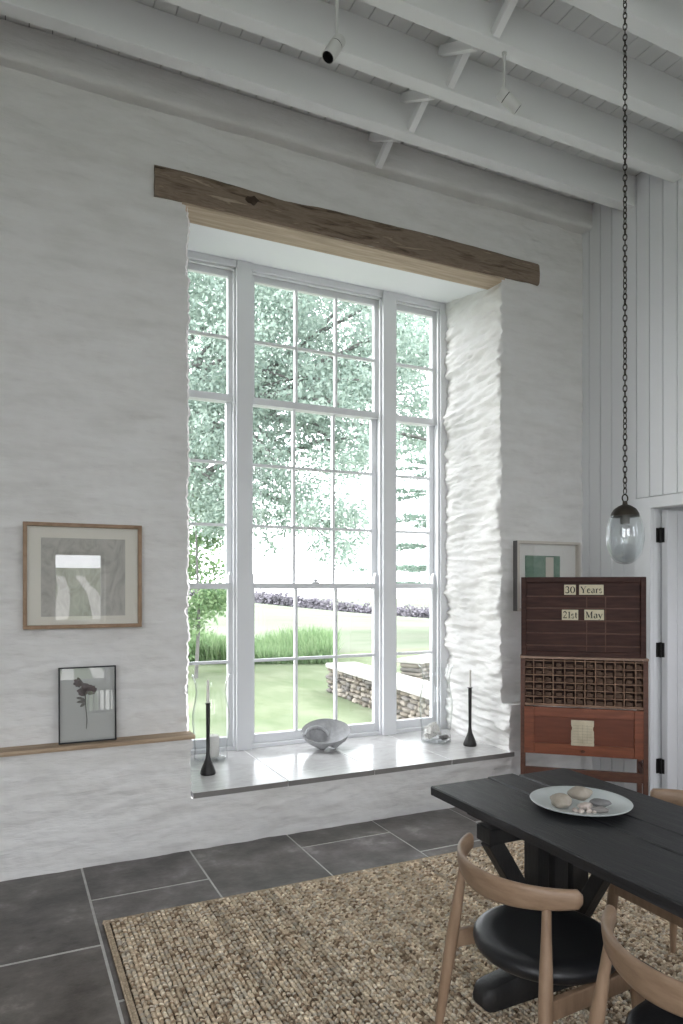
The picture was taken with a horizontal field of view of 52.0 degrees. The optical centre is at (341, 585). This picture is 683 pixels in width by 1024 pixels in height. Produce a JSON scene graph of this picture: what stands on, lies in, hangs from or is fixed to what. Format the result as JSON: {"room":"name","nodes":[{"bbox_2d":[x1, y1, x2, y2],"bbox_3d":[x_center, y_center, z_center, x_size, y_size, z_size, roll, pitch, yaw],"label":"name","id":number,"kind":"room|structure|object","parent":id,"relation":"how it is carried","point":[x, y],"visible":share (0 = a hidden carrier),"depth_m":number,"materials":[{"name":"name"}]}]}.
{"room":"dining room","nodes":[
{"label":"dining room","id":0,"kind":"room"},
{"bbox_2d":[0,807,481,1023],"bbox_3d":[0.534,1.530,0.089,7.240,0.060,8.300,0,0,-26],"label":"floor","id":1,"kind":"structure","parent":0,"point":[57,966],"depth_m":3.44,"materials":[{"name":"tile"}]},
{"bbox_2d":[102,840,682,1023],"bbox_3d":[0.683,1.489,2.551,2.675,0.025,2.522,0,0,-26],"label":"jute rug","id":2,"kind":"object","parent":1,"relation":"on","point":[366,946],"visible":0.62,"depth_m":2.83,"materials":[{"name":"brown carpet"}]},
{"bbox_2d":[434,832,644,1023],"bbox_3d":[0.592,1.141,2.085,0.481,0.682,0.539,0,0,-26],"label":"dining chair","id":3,"kind":"object","parent":2,"relation":"on","point":[537,934],"visible":0.94,"depth_m":1.98,"materials":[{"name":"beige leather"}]},
{"bbox_2d":[431,768,682,1012],"bbox_3d":[1.063,1.119,1.929,0.677,0.721,1.962,0,0,-26],"label":"trestle table","id":4,"kind":"object","parent":2,"relation":"on","point":[638,851],"visible":0.53,"depth_m":2.37,"materials":[{"name":"black wood"}]},
{"bbox_2d":[530,786,632,816],"bbox_3d":[0.819,0.746,2.401,0.336,0.026,0.336,0,0,-26],"label":"plate","id":5,"kind":"object","parent":4,"relation":"on","point":[620,805],"visible":0.61,"depth_m":2.41,"materials":[{"name":"white ceramic"}]},
{"bbox_2d":[550,793,571,807],"bbox_3d":[0.740,0.723,2.354,0.070,0.051,0.067,0,0,-26],"label":"pebble","id":6,"kind":"object","parent":5,"relation":"on","point":[559,800],"visible":1,"depth_m":2.33,"materials":[{"name":"beige stone"}]},
{"bbox_2d":[567,786,592,800],"bbox_3d":[0.826,0.718,2.421,0.079,0.049,0.061,0,0,-26],"label":"pebble","id":7,"kind":"object","parent":5,"relation":"on","point":[581,793],"visible":0.99,"depth_m":2.40,"materials":[{"name":"beige stone"}]},
{"bbox_2d":[577,802,592,809],"bbox_3d":[0.814,0.737,2.344,0.050,0.022,0.055,0,0,23],"label":"seashell","id":8,"kind":"object","parent":5,"relation":"on","point":[584,805],"visible":0.83,"depth_m":2.33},
{"bbox_2d":[586,807,591,812],"bbox_3d":[0.814,0.739,2.303,0.019,0.019,0.029,0,0,17],"label":"seashell","id":9,"kind":"object","parent":5,"relation":"on","point":[588,810],"visible":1,"depth_m":2.29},
{"bbox_2d":[591,806,608,812],"bbox_3d":[0.846,0.736,2.301,0.064,0.023,0.030,0,0,-1],"label":"pebble","id":10,"kind":"object","parent":5,"relation":"on","point":[599,809],"visible":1,"depth_m":2.29,"materials":[{"name":"grey stone"}]},
{"bbox_2d":[589,798,611,806],"bbox_3d":[0.870,0.729,2.356,0.069,0.026,0.044,0,0,0],"label":"pebble","id":11,"kind":"object","parent":5,"relation":"on","point":[595,801],"visible":0.81,"depth_m":2.34,"materials":[{"name":"grey stone"}]},
{"bbox_2d":[587,905,682,1023],"bbox_3d":[0.846,1.141,1.581,0.481,0.682,0.539,0,0,-26],"label":"dining chair","id":12,"kind":"object","parent":2,"relation":"on","point":[663,994],"visible":1,"depth_m":1.60,"materials":[{"name":"brown wood"}]},
{"bbox_2d":[606,788,682,952],"bbox_3d":[1.263,1.141,2.524,0.481,0.682,0.539,0,0,-26],"label":"dining chair","id":13,"kind":"object","parent":2,"relation":"on","point":[674,796],"visible":0.31,"depth_m":2.59,"materials":[{"name":"brown wood"}]},
{"bbox_2d":[520,577,648,794],"bbox_3d":[1.588,0.721,4.630,0.783,1.558,0.326,0,0,15],"label":"cabinet","id":14,"kind":"object","parent":1,"relation":"on","point":[620,638],"visible":0.98,"depth_m":4.51,"materials":[{"name":"brown wood"}]},
{"bbox_2d":[545,697,550,702],"bbox_3d":[1.359,0.748,4.600,0.036,0.032,0.045,0,0,15],"label":"block","id":15,"kind":"object","parent":14,"relation":"in","point":[547,699],"visible":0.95,"depth_m":4.58,"materials":[{"name":"brown wood"}]},
{"bbox_2d":[545,669,551,673],"bbox_3d":[1.359,0.561,4.600,0.040,0.030,0.045,0,0,15],"label":"block","id":16,"kind":"object","parent":14,"relation":"in","point":[547,671],"visible":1,"depth_m":4.58,"materials":[{"name":"brown wood"}]},
{"bbox_2d":[562,610,577,619],"bbox_3d":[1.480,0.187,4.533,0.101,0.066,0.003,0,0,15],"label":"card","id":17,"kind":"object","parent":14,"relation":"attached to","point":[566,614],"visible":1,"depth_m":4.53,"materials":[{"name":"beige paper"}]},
{"bbox_2d":[564,585,575,594],"bbox_3d":[1.480,0.025,4.533,0.072,0.065,0.003,0,0,15],"label":"card","id":18,"kind":"object","parent":14,"relation":"attached to","point":[568,589],"visible":1,"depth_m":4.53,"materials":[{"name":"beige paper"}]},
{"bbox_2d":[567,698,572,703],"bbox_3d":[1.488,0.748,4.565,0.036,0.032,0.045,0,0,15],"label":"block","id":19,"kind":"object","parent":14,"relation":"in","point":[569,701],"visible":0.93,"depth_m":4.54,"materials":[{"name":"brown wood"}]},
{"bbox_2d":[566,671,573,674],"bbox_3d":[1.489,0.565,4.565,0.044,0.020,0.045,0,0,15],"label":"block","id":20,"kind":"object","parent":14,"relation":"in","point":[567,672],"visible":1,"depth_m":4.54,"materials":[{"name":"brown wood"}]},
{"bbox_2d":[577,684,582,689],"bbox_3d":[1.548,0.654,4.549,0.036,0.032,0.045,0,0,15],"label":"block","id":21,"kind":"object","parent":14,"relation":"in","point":[580,687],"visible":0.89,"depth_m":4.53,"materials":[{"name":"brown wood"}]},
{"bbox_2d":[577,698,582,703],"bbox_3d":[1.548,0.748,4.549,0.036,0.032,0.045,0,0,15],"label":"block","id":22,"kind":"object","parent":14,"relation":"in","point":[579,701],"visible":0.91,"depth_m":4.53,"materials":[{"name":"brown wood"}]},
{"bbox_2d":[525,658,642,709],"bbox_3d":[1.561,0.628,4.540,0.737,0.305,0.084,0,0,15],"label":"tray","id":23,"kind":"object","parent":14,"relation":"on","point":[622,661],"depth_m":4.52,"materials":[{"name":"brown wood"}]},
{"bbox_2d":[586,699,592,704],"bbox_3d":[1.607,0.749,4.533,0.040,0.030,0.045,0,0,15],"label":"block","id":24,"kind":"object","parent":14,"relation":"in","point":[588,701],"visible":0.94,"depth_m":4.51,"materials":[{"name":"brown wood"}]},
{"bbox_2d":[586,663,592,667],"bbox_3d":[1.607,0.514,4.533,0.040,0.030,0.045,0,0,15],"label":"block","id":25,"kind":"object","parent":14,"relation":"in","point":[588,665],"visible":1,"depth_m":4.51,"materials":[{"name":"brown wood"}]},
{"bbox_2d":[586,692,592,696],"bbox_3d":[1.608,0.702,4.532,0.040,0.030,0.045,0,0,15],"label":"block","id":26,"kind":"object","parent":14,"relation":"in","point":[588,694],"visible":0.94,"depth_m":4.51,"materials":[{"name":"brown wood"}]},
{"bbox_2d":[587,684,592,689],"bbox_3d":[1.608,0.654,4.532,0.036,0.032,0.045,0,0,15],"label":"block","id":27,"kind":"object","parent":14,"relation":"in","point":[589,687],"visible":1,"depth_m":4.51,"materials":[{"name":"brown wood"}]},
{"bbox_2d":[579,585,603,594],"bbox_3d":[1.605,0.024,4.499,0.148,0.065,0.003,0,0,15],"label":"card","id":28,"kind":"object","parent":14,"relation":"attached to","point":[583,589],"visible":1,"depth_m":4.50,"materials":[{"name":"beige paper"}]},
{"bbox_2d":[584,610,603,619],"bbox_3d":[1.622,0.185,4.494,0.118,0.066,0.003,0,0,15],"label":"card","id":29,"kind":"object","parent":14,"relation":"attached to","point":[588,614],"visible":1,"depth_m":4.49,"materials":[{"name":"beige paper"}]},
{"bbox_2d":[596,670,602,675],"bbox_3d":[1.667,0.561,4.516,0.040,0.030,0.045,0,0,15],"label":"block","id":30,"kind":"object","parent":14,"relation":"in","point":[598,672],"visible":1,"depth_m":4.50,"materials":[{"name":"brown wood"}]},
{"bbox_2d":[596,692,602,697],"bbox_3d":[1.666,0.702,4.517,0.040,0.030,0.045,0,0,15],"label":"block","id":31,"kind":"object","parent":14,"relation":"in","point":[598,694],"visible":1,"depth_m":4.50,"materials":[{"name":"brown wood"}]},
{"bbox_2d":[596,677,602,682],"bbox_3d":[1.666,0.607,4.517,0.036,0.032,0.045,0,0,15],"label":"block","id":32,"kind":"object","parent":14,"relation":"in","point":[598,679],"visible":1,"depth_m":4.50,"materials":[{"name":"brown wood"}]},
{"bbox_2d":[596,685,602,689],"bbox_3d":[1.665,0.656,4.517,0.036,0.027,0.045,0,0,15],"label":"block","id":33,"kind":"object","parent":14,"relation":"in","point":[598,687],"visible":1,"depth_m":4.50,"materials":[{"name":"brown wood"}]},
{"bbox_2d":[596,701,603,704],"bbox_3d":[1.667,0.754,4.516,0.044,0.020,0.045,0,0,15],"label":"block","id":34,"kind":"object","parent":14,"relation":"in","point":[597,702],"visible":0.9,"depth_m":4.50,"materials":[{"name":"brown wood"}]},
{"bbox_2d":[606,685,612,690],"bbox_3d":[1.722,0.654,4.501,0.036,0.032,0.045,0,0,15],"label":"block","id":35,"kind":"object","parent":14,"relation":"in","point":[608,687],"visible":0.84,"depth_m":4.48,"materials":[{"name":"brown wood"}]},
{"bbox_2d":[606,664,612,668],"bbox_3d":[1.722,0.517,4.501,0.035,0.022,0.045,0,0,15],"label":"block","id":36,"kind":"object","parent":14,"relation":"in","point":[609,666],"visible":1,"depth_m":4.48,"materials":[{"name":"brown wood"}]},
{"bbox_2d":[606,678,612,682],"bbox_3d":[1.722,0.608,4.501,0.040,0.030,0.045,0,0,15],"label":"block","id":37,"kind":"object","parent":14,"relation":"in","point":[608,680],"visible":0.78,"depth_m":4.48,"materials":[{"name":"brown wood"}]},
{"bbox_2d":[616,685,621,690],"bbox_3d":[1.776,0.655,4.487,0.040,0.030,0.045,0,0,15],"label":"block","id":38,"kind":"object","parent":14,"relation":"in","point":[618,688],"visible":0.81,"depth_m":4.47,"materials":[{"name":"brown wood"}]},
{"bbox_2d":[616,701,621,705],"bbox_3d":[1.778,0.752,4.486,0.036,0.024,0.045,0,0,15],"label":"block","id":39,"kind":"object","parent":14,"relation":"in","point":[618,703],"visible":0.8,"depth_m":4.47,"materials":[{"name":"brown wood"}]},
{"bbox_2d":[616,671,622,675],"bbox_3d":[1.778,0.561,4.486,0.040,0.030,0.045,0,0,15],"label":"block","id":40,"kind":"object","parent":14,"relation":"in","point":[618,673],"visible":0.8,"depth_m":4.47,"materials":[{"name":"brown wood"}]},
{"bbox_2d":[625,693,632,698],"bbox_3d":[1.837,0.702,4.470,0.040,0.030,0.045,0,0,15],"label":"block","id":41,"kind":"object","parent":14,"relation":"in","point":[627,695],"visible":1,"depth_m":4.45,"materials":[{"name":"brown wood"}]},
{"bbox_2d":[625,700,632,705],"bbox_3d":[1.837,0.749,4.470,0.040,0.030,0.045,0,0,15],"label":"block","id":42,"kind":"object","parent":14,"relation":"in","point":[627,703],"visible":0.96,"depth_m":4.45,"materials":[{"name":"brown wood"}]},
{"bbox_2d":[625,687,632,690],"bbox_3d":[1.837,0.659,4.470,0.044,0.020,0.045,0,0,15],"label":"block","id":43,"kind":"object","parent":14,"relation":"in","point":[626,688],"visible":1,"depth_m":4.45,"materials":[{"name":"brown wood"}]},
{"bbox_2d":[0,66,592,881],"bbox_3d":[-1.504,-0.550,4.289,7.190,5.100,1.164,0,0,-26],"label":"wall","id":44,"kind":"structure","parent":0,"point":[95,413],"depth_m":3.97,"materials":[{"name":"white paint"}]},
{"bbox_2d":[23,521,141,629],"bbox_3d":[-1.395,-0.054,3.793,0.605,0.565,0.036,0,0,-26],"label":"framed picture","id":45,"kind":"object","parent":44,"relation":"attached to","point":[76,575],"visible":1,"depth_m":3.79,"materials":[{"name":"brown wood"}]},
{"bbox_2d":[41,537,124,616],"bbox_3d":[-1.396,-0.047,3.795,0.430,0.420,0.002,0,0,-26],"label":"print","id":46,"kind":"object","parent":45,"relation":"attached to","point":[81,576],"depth_m":3.79},
{"bbox_2d":[0,731,194,756],"bbox_3d":[-2.459,0.853,3.242,3.562,0.024,0.127,0,0,-26],"label":"ledge shelf","id":47,"kind":"object","parent":44,"relation":"attached to","point":[185,735],"visible":0.96,"depth_m":3.74,"materials":[{"name":"brown wood"}]},
{"bbox_2d":[58,665,116,744],"bbox_3d":[-1.373,0.639,3.787,0.294,0.406,0.048,0,0,-25],"label":"frame","id":48,"kind":"object","parent":47,"relation":"on","point":[86,695],"visible":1,"depth_m":3.79,"materials":[{"name":"black metal"}]},
{"bbox_2d":[0,18,591,233],"bbox_3d":[-1.285,-2.789,3.833,6.990,0.187,0.131,0,0,-26],"label":"ceiling beam","id":49,"kind":"structure","parent":44,"relation":"attached to","point":[25,49],"depth_m":4.17,"materials":[{"name":"white wood"}]},
{"bbox_2d":[188,223,485,303],"bbox_3d":[-0.029,-2.330,5.026,2.635,0.240,0.628,0,0,-26],"label":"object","id":50,"kind":"structure","parent":44,"relation":"attached to","point":[202,239],"depth_m":4.95,"materials":[{"name":"white paint"}]},
{"bbox_2d":[154,165,539,289],"bbox_3d":[0.162,-2.303,4.647,2.790,0.191,0.231,0,0,-26],"label":"lintel beam","id":51,"kind":"structure","parent":44,"relation":"attached to","point":[212,203],"depth_m":4.49,"materials":[{"name":"brown wood"}]},
{"bbox_2d":[186,250,513,798],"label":"window","id":52,"kind":"structure","parent":44,"relation":"in","point":[385,744],"depth_m":5.27,"materials":[{"name":"white paint"}]},
{"bbox_2d":[200,703,215,775],"bbox_3d":[-0.834,0.953,4.375,0.098,0.444,0.098,0,0,-26],"label":"candlestick","id":53,"kind":"object","parent":52,"relation":"on","point":[208,769],"visible":1,"depth_m":4.36,"materials":[{"name":"grey metal"}]},
{"bbox_2d":[206,680,209,702],"bbox_3d":[-0.834,0.654,4.375,0.020,0.153,0.019,0,0,-26],"label":"taper candle","id":54,"kind":"object","parent":53,"relation":"on","point":[207,693],"visible":1,"depth_m":4.37,"materials":[{"name":"white wax"}]},
{"bbox_2d":[192,672,230,761],"bbox_3d":[-0.884,0.887,4.741,0.264,0.576,0.264,0,0,-26],"label":"hurricane vase","id":55,"kind":"object","parent":52,"relation":"on","point":[213,760],"visible":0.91,"depth_m":4.71,"materials":[{"name":"clear glass"}]},
{"bbox_2d":[210,734,218,757],"bbox_3d":[-0.873,1.077,4.746,0.088,0.150,0.088,0,0,-26],"label":"pillar candle","id":56,"kind":"object","parent":55,"relation":"in","point":[214,738],"visible":0.81,"depth_m":4.71,"materials":[{"name":"white wax"}]},
{"bbox_2d":[301,718,350,749],"bbox_3d":[-0.112,1.077,5.046,0.365,0.196,0.250,0,0,-14],"label":"bowl","id":57,"kind":"object","parent":52,"relation":"on","point":[321,734],"visible":1,"depth_m":5.06,"materials":[{"name":"grey ceramic"}]},
{"bbox_2d":[419,665,453,743],"bbox_3d":[0.714,0.887,5.289,0.264,0.576,0.264,0,0,-26],"label":"hurricane vase","id":58,"kind":"object","parent":52,"relation":"on","point":[435,742],"visible":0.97,"depth_m":5.25,"materials":[{"name":"clear glass"}]},
{"bbox_2d":[423,721,441,738],"bbox_3d":[0.678,1.091,5.293,0.109,0.137,0.150,0,0,38],"label":"coral piece","id":59,"kind":"object","parent":58,"relation":"in","point":[432,729],"visible":1,"depth_m":5.26,"materials":[{"name":"white"}]},
{"bbox_2d":[438,735,449,739],"bbox_3d":[0.772,1.136,5.254,0.106,0.039,0.060,0,0,-26],"label":"pebble","id":60,"kind":"object","parent":58,"relation":"in","point":[443,737],"visible":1,"depth_m":5.24,"materials":[{"name":"grey stone"}]},
{"bbox_2d":[463,687,476,746],"bbox_3d":[0.947,0.961,5.157,0.098,0.429,0.098,0,0,-26],"label":"candlestick","id":61,"kind":"object","parent":52,"relation":"on","point":[469,741],"visible":1,"depth_m":5.14,"materials":[{"name":"grey metal"}]},
{"bbox_2d":[469,670,470,686],"bbox_3d":[0.947,0.676,5.157,0.020,0.138,0.019,0,0,-26],"label":"taper candle","id":62,"kind":"object","parent":61,"relation":"on","point":[469,670],"visible":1,"depth_m":5.15,"materials":[{"name":"white wax"}]},
{"bbox_2d":[513,540,580,610],"bbox_3d":[1.524,-0.073,5.177,0.601,0.510,0.049,0,0,-26],"label":"framed picture","id":63,"kind":"object","parent":44,"relation":"attached to","point":[530,558],"visible":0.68,"depth_m":5.16,"materials":[{"name":"beige"}]},
{"bbox_2d":[525,555,559,577],"bbox_3d":[1.486,-0.070,5.166,0.330,0.305,0.003,0,0,-26],"label":"print","id":64,"kind":"object","parent":63,"relation":"attached to","point":[535,565],"depth_m":5.16,"materials":[{"name":"green paper"}]},
{"bbox_2d":[0,0,682,218],"bbox_3d":[0.220,-2.944,0.687,7.190,0.120,9.250,0,0,-26],"label":"ceiling","id":65,"kind":"structure","parent":0,"point":[559,12],"depth_m":3.83,"materials":[{"name":"white paint"}]},
{"bbox_2d":[0,0,634,211],"bbox_3d":[-1.101,-2.776,3.457,6.978,0.213,0.084,0,0,-26],"label":"joist","id":66,"kind":"object","parent":65,"relation":"attached to","point":[129,27],"visible":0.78,"depth_m":3.86,"materials":[{"name":"white paint"}]},
{"bbox_2d":[368,132,397,141],"bbox_3d":[0.258,-2.776,4.328,0.040,0.210,0.327,0,0,-26],"label":"strut","id":67,"kind":"object","parent":65,"relation":"attached to","point":[373,137],"visible":0.76,"depth_m":4.34,"materials":[{"name":"white paint"}]},
{"bbox_2d":[375,142,392,168],"bbox_3d":[0.301,-2.776,4.349,0.040,0.210,0.327,0,0,-26],"label":"strut","id":68,"kind":"object","parent":65,"relation":"attached to","point":[386,146],"visible":0.46,"depth_m":4.41,"materials":[{"name":"white paint"}]},
{"bbox_2d":[400,91,434,103],"bbox_3d":[0.430,-2.776,3.968,0.040,0.211,0.330,0,0,-26],"label":"strut","id":69,"kind":"object","parent":65,"relation":"attached to","point":[411,96],"visible":0.76,"depth_m":3.97,"materials":[{"name":"white paint"}]},
{"bbox_2d":[407,101,428,132],"bbox_3d":[0.473,-2.776,3.988,0.040,0.211,0.330,0,0,-26],"label":"strut","id":70,"kind":"object","parent":65,"relation":"attached to","point":[420,107],"visible":0.47,"depth_m":4.05,"materials":[{"name":"white paint"}]},
{"bbox_2d":[162,0,682,182],"bbox_3d":[-0.928,-2.776,3.096,6.978,0.213,0.084,0,0,-26],"label":"joist","id":71,"kind":"object","parent":65,"relation":"attached to","point":[372,48],"visible":1,"depth_m":3.75,"materials":[{"name":"white paint"}]},
{"bbox_2d":[438,41,477,56],"bbox_3d":[0.600,-2.776,3.611,0.040,0.210,0.318,0,0,-26],"label":"strut","id":72,"kind":"object","parent":65,"relation":"attached to","point":[457,47],"visible":0.8,"depth_m":3.61,"materials":[{"name":"white paint"}]},
{"bbox_2d":[446,52,470,88],"bbox_3d":[0.644,-2.776,3.632,0.040,0.210,0.318,0,0,-26],"label":"strut","id":73,"kind":"object","parent":65,"relation":"attached to","point":[461,59],"visible":0.47,"depth_m":3.69,"materials":[{"name":"white paint"}]},
{"bbox_2d":[491,0,517,37],"bbox_3d":[0.814,-2.776,3.277,0.040,0.210,0.327,0,0,-26],"label":"strut","id":74,"kind":"object","parent":65,"relation":"attached to","point":[508,6],"visible":1,"depth_m":3.34,"materials":[{"name":"white paint"}]},
{"bbox_2d":[359,0,682,130],"bbox_3d":[-0.760,-2.776,2.745,6.978,0.213,0.084,0,0,-26],"label":"joist","id":75,"kind":"object","parent":65,"relation":"attached to","point":[533,42],"visible":1,"depth_m":3.60,"materials":[{"name":"white paint"}]},
{"bbox_2d":[322,0,345,64],"bbox_3d":[-0.034,-2.489,3.096,0.114,0.360,0.061,0,0,-35],"label":"ceiling spotlight","id":76,"kind":"object","parent":75,"relation":"attached to","point":[337,43],"visible":1,"depth_m":3.09,"materials":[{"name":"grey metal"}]},
{"bbox_2d":[496,51,521,114],"bbox_3d":[0.839,-2.521,3.510,0.133,0.296,0.060,0,0,-11],"label":"ceiling spotlight","id":77,"kind":"object","parent":75,"relation":"attached to","point":[504,95],"visible":1,"depth_m":3.49,"materials":[{"name":"white metal"}]},
{"bbox_2d":[562,0,682,56],"bbox_3d":[-0.588,-2.776,2.386,6.978,0.213,0.084,0,0,-26],"label":"joist","id":78,"kind":"object","parent":65,"relation":"attached to","point":[658,22],"visible":1,"depth_m":3.34,"materials":[{"name":"white paint"}]},
{"bbox_2d":[606,0,644,563],"bbox_3d":[0.903,-1.476,2.230,0.115,2.814,0.115,0,0,-44],"label":"pendant light","id":79,"kind":"object","parent":65,"relation":"hanging from","point":[625,511],"visible":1,"depth_m":2.23,"materials":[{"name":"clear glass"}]},
{"bbox_2d":[581,172,682,790],"bbox_3d":[3.658,-0.707,1.750,0.130,4.414,8.200,0,0,-26],"label":"wall","id":80,"kind":"structure","parent":0,"point":[654,242],"depth_m":4.97,"materials":[{"name":"white paint"}]},
{"bbox_2d":[635,493,682,795],"bbox_3d":[2.362,0.445,4.463,0.146,2.110,1.092,0,0,-26],"label":"trim","id":81,"kind":"structure","parent":80,"relation":"attached to","point":[648,565],"depth_m":4.82,"materials":[{"name":"white paint"}]},
{"bbox_2d":[656,510,682,789],"bbox_3d":[2.551,0.485,4.985,0.832,2.010,0.066,0,0,-28],"label":"door","id":82,"kind":"structure","parent":80,"relation":"in","point":[670,535],"depth_m":4.81,"materials":[{"name":"white paint"}]},
{"bbox_2d":[665,507,682,510],"bbox_3d":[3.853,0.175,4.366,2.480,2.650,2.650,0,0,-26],"label":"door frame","id":83,"kind":"structure","parent":0,"point":[679,508],"depth_m":5.11,"materials":[{"name":"white paint"}]},
{"label":"outside","id":84,"kind":"structure","parent":0,"visible":0},
{"bbox_2d":[188,648,429,738],"bbox_3d":[5.477,1.619,14.039,50.000,0.032,10.400,0,0,-26],"label":"lawn","id":85,"kind":"structure","parent":84,"point":[273,683],"depth_m":10.10,"materials":[{"name":"green plant"}]},
{"bbox_2d":[187,482,226,677],"bbox_3d":[-3.090,-0.289,12.875,2.755,3.857,2.598,0,0,-13],"label":"bush","id":86,"kind":"object","parent":85,"relation":"on","point":[205,601],"visible":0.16,"depth_m":12.37,"materials":[{"name":"green plant"}]},
{"bbox_2d":[187,271,429,575],"bbox_3d":[-1.341,-3.646,13.271,9.165,10.532,7.667,0,0,3],"label":"oak tree","id":87,"kind":"object","parent":85,"relation":"on","point":[274,310],"visible":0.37,"depth_m":11.18,"materials":[{"name":"green plant"}]},
{"bbox_2d":[325,662,429,719],"bbox_3d":[0.627,1.419,9.077,0.500,0.507,3.922,0,0,-21],"label":"stone wall","id":88,"kind":"structure","parent":85,"relation":"on","point":[354,679],"depth_m":9.23,"materials":[{"name":"beige stone"}]},
{"bbox_2d":[397,653,429,680],"bbox_3d":[1.547,1.442,12.165,0.480,0.462,1.507,0,0,36],"label":"stone wall","id":89,"kind":"structure","parent":85,"relation":"on","point":[410,665],"depth_m":11.60,"materials":[{"name":"beige stone"}]},
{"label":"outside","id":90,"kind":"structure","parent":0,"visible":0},
{"bbox_2d":[188,596,429,652],"bbox_3d":[6.474,1.511,125.484,360.000,6.364,190.000,0,0,-26],"label":"meadow","id":91,"kind":"structure","parent":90,"point":[356,628],"depth_m":26.20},
{"bbox_2d":[188,623,343,663],"bbox_3d":[-2.869,1.260,16.292,6.060,0.719,4.140,0,0,-1],"label":"grass","id":92,"kind":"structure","parent":91,"relation":"on","point":[313,642],"depth_m":14.85,"materials":[{"name":"green plant"}]},
{"bbox_2d":[189,582,429,617],"bbox_3d":[1.213,1.855,46.023,33.119,5.043,3.136,0,0,-1],"label":"hedge","id":93,"kind":"object","parent":91,"relation":"on","point":[270,598],"visible":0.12,"depth_m":45.60,"materials":[{"name":"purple plant"}]},
{"bbox_2d":[351,438,426,590],"bbox_3d":[3.272,-1.716,21.997,5.820,6.500,5.850,0,0,-14],"label":"conifer tree","id":94,"kind":"object","parent":91,"relation":"on","point":[417,493],"visible":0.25,"depth_m":21.78,"materials":[{"name":"green plant"}]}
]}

